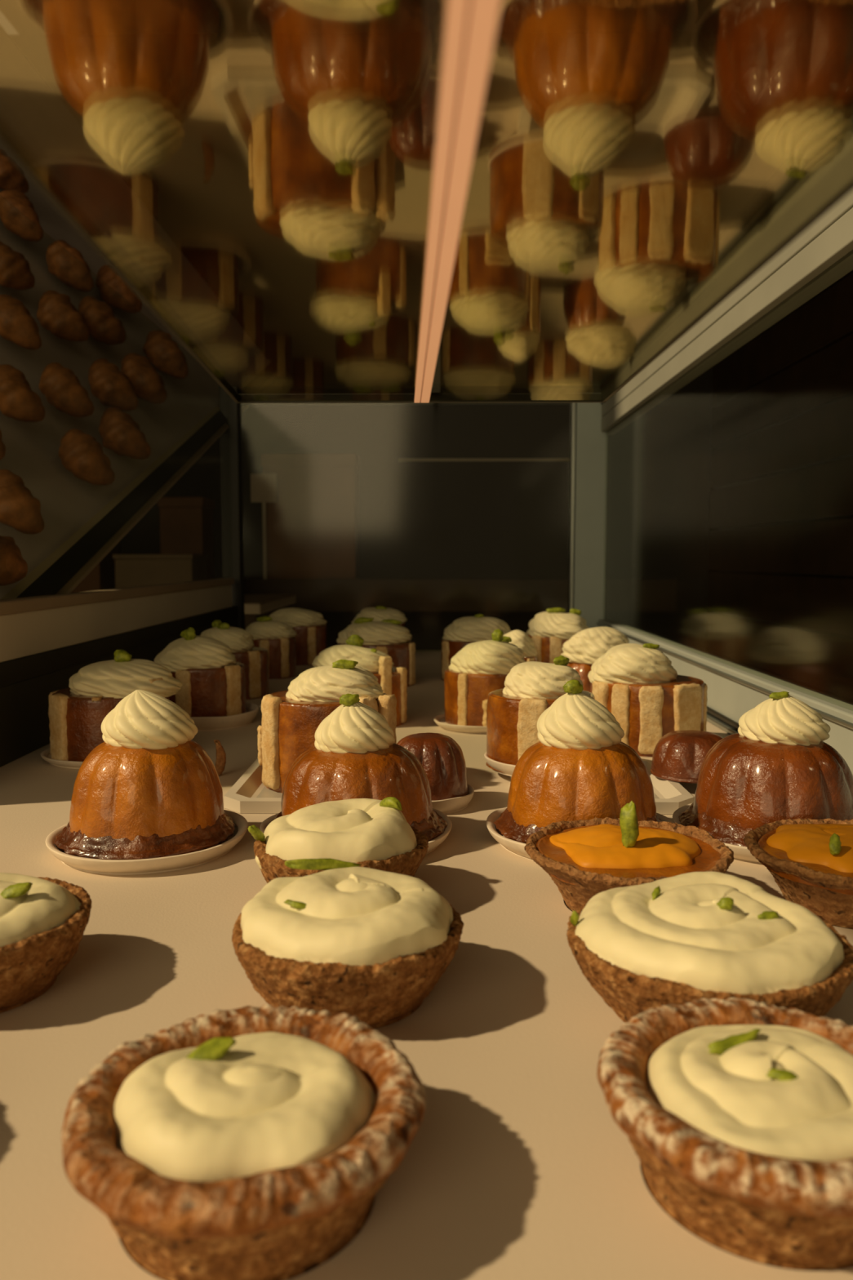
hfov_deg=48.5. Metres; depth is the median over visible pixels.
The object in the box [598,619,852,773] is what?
trim
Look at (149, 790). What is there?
rum baba
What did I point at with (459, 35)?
frame
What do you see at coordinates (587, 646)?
cake
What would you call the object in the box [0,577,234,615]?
trim
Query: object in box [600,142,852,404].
trim
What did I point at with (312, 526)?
wall
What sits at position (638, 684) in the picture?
cake
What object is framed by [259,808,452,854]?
saucer
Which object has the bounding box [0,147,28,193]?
croissant
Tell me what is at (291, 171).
glass panel
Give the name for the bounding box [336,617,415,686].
cake
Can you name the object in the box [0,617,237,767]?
wall
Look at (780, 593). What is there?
glass panel
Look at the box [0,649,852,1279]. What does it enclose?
display shelf
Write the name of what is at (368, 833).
tart
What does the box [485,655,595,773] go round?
cake
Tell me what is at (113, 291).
croissant
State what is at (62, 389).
croissant
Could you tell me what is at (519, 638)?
cake
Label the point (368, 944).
tart
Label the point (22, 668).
trim
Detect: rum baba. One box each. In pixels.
[53,689,235,859]
[265,693,447,841]
[396,732,467,800]
[493,679,662,843]
[650,729,723,783]
[678,691,852,846]
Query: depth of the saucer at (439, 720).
0.67 m
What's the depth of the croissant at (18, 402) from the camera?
0.74 m
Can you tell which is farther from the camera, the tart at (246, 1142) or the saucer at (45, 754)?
the saucer at (45, 754)
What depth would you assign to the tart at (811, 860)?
0.32 m
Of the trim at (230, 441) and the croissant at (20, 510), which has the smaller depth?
the croissant at (20, 510)
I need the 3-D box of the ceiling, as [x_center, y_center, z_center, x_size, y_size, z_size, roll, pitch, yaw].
[-0.088,-1.499,1.176,2.000,0.030,2.720,0,5,1]
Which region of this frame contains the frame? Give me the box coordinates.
[0,0,852,405]
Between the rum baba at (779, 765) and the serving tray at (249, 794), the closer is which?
the rum baba at (779, 765)
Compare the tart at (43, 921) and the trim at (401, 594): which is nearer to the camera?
the tart at (43, 921)
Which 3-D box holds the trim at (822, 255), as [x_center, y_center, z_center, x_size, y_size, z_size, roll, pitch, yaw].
[0.228,-0.237,0.695,0.022,0.034,1.070,0,5,1]
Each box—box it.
[71,540,120,592]
[112,554,208,588]
[157,497,214,579]
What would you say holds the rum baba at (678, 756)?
on the serving tray at (669, 796)
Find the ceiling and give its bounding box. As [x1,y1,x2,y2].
[0,0,750,34]
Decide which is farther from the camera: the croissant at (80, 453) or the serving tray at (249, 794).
the croissant at (80, 453)
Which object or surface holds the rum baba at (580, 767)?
on the saucer at (516, 847)
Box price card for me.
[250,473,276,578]
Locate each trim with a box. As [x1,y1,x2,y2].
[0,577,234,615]
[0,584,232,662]
[0,605,237,687]
[213,577,676,611]
[218,386,244,630]
[398,458,569,461]
[568,402,576,613]
[573,402,608,627]
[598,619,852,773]
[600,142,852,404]
[600,190,852,435]
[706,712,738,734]
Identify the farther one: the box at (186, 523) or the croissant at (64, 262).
the box at (186, 523)
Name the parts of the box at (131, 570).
lid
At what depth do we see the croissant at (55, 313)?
0.90 m
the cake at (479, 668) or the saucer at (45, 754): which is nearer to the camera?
the saucer at (45, 754)
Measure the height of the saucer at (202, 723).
0.011 m
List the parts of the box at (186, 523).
lid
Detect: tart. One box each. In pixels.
[0,872,91,1013]
[61,1004,425,1279]
[231,857,463,1028]
[248,796,428,883]
[524,800,733,911]
[566,871,852,1022]
[597,997,852,1271]
[743,817,852,928]
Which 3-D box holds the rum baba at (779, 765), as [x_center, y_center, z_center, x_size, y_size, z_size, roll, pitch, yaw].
[0.151,0.053,0.410,0.079,0.063,0.079,0,5,1]
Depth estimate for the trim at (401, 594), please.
2.36 m
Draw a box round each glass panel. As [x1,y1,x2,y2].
[8,31,733,653]
[706,0,852,705]
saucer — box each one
[40,748,83,768]
[44,809,248,875]
[191,702,258,730]
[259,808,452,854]
[431,783,474,813]
[433,713,486,733]
[484,751,515,776]
[486,806,674,860]
[672,803,762,864]
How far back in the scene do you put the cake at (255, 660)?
0.83 m
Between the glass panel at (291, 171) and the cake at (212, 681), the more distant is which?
the glass panel at (291, 171)
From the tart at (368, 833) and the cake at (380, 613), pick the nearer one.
the tart at (368, 833)
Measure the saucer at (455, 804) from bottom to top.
0.008 m
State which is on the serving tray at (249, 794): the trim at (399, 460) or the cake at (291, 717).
the cake at (291, 717)
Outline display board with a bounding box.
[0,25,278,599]
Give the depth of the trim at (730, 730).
0.68 m
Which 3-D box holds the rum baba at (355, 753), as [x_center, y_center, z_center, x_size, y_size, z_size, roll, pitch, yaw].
[-0.030,0.054,0.410,0.078,0.062,0.078,0,5,1]
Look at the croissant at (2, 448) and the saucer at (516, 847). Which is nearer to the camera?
the saucer at (516, 847)
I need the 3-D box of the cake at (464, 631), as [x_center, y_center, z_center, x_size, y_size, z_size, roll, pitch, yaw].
[0.051,0.007,0.964,0.075,0.067,0.075,0,5,1]
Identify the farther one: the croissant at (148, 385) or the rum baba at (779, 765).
the croissant at (148, 385)
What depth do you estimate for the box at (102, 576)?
1.88 m
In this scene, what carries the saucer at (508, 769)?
on the serving tray at (669, 796)
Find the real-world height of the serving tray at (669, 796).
0.006 m
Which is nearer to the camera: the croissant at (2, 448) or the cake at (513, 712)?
the cake at (513, 712)
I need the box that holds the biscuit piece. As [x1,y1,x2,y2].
[213,739,226,776]
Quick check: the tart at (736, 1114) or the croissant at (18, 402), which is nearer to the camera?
the tart at (736, 1114)
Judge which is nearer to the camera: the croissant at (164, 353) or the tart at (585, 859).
the tart at (585, 859)
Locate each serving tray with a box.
[223,758,282,813]
[509,758,693,814]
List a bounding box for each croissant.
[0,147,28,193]
[0,189,43,241]
[0,240,35,289]
[0,294,41,350]
[0,364,44,422]
[0,430,5,460]
[0,469,44,533]
[0,535,27,586]
[36,289,88,342]
[38,362,93,417]
[45,240,93,291]
[57,428,115,485]
[77,296,126,345]
[88,358,137,411]
[94,264,142,313]
[98,406,151,459]
[120,352,166,404]
[142,329,188,378]
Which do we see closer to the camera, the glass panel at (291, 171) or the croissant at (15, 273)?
the croissant at (15, 273)
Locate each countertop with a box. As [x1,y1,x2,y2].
[244,594,295,630]
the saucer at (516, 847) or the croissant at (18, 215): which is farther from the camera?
the croissant at (18, 215)
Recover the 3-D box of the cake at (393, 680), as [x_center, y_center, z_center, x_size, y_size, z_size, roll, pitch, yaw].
[-0.049,0.029,0.711,0.071,0.066,0.066,0,5,6]
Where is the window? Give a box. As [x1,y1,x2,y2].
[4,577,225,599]
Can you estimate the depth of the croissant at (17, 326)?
0.82 m
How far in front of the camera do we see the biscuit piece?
0.53 m
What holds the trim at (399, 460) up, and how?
attached to the glass panel at (291, 171)
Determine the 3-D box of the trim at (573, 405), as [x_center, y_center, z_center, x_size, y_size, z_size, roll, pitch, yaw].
[0.187,-0.148,1.221,0.005,0.330,0.018,0,5,1]
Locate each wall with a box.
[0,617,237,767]
[261,453,359,578]
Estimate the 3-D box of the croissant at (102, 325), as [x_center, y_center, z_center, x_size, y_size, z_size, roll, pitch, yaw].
[-0.342,-0.336,0.992,0.042,0.050,0.052,1,5,13]
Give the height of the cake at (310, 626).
0.065 m
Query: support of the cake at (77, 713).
on the saucer at (45, 754)
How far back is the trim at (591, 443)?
1.21 m
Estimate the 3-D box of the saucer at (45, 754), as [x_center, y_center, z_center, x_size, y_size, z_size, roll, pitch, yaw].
[-0.199,0.070,0.584,0.072,0.006,0.072,0,5,1]
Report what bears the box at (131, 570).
on the countertop at (256, 606)
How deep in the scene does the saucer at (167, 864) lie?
0.37 m
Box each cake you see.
[48,648,182,761]
[153,626,245,717]
[200,619,268,699]
[245,616,297,679]
[257,659,396,792]
[268,607,327,666]
[311,634,407,726]
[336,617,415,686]
[351,605,407,626]
[440,613,511,680]
[444,628,525,726]
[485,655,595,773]
[503,630,537,662]
[525,607,589,663]
[560,626,629,693]
[587,643,707,756]
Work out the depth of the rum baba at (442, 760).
0.46 m
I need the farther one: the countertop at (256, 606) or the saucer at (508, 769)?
the countertop at (256, 606)
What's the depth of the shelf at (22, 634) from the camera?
0.71 m

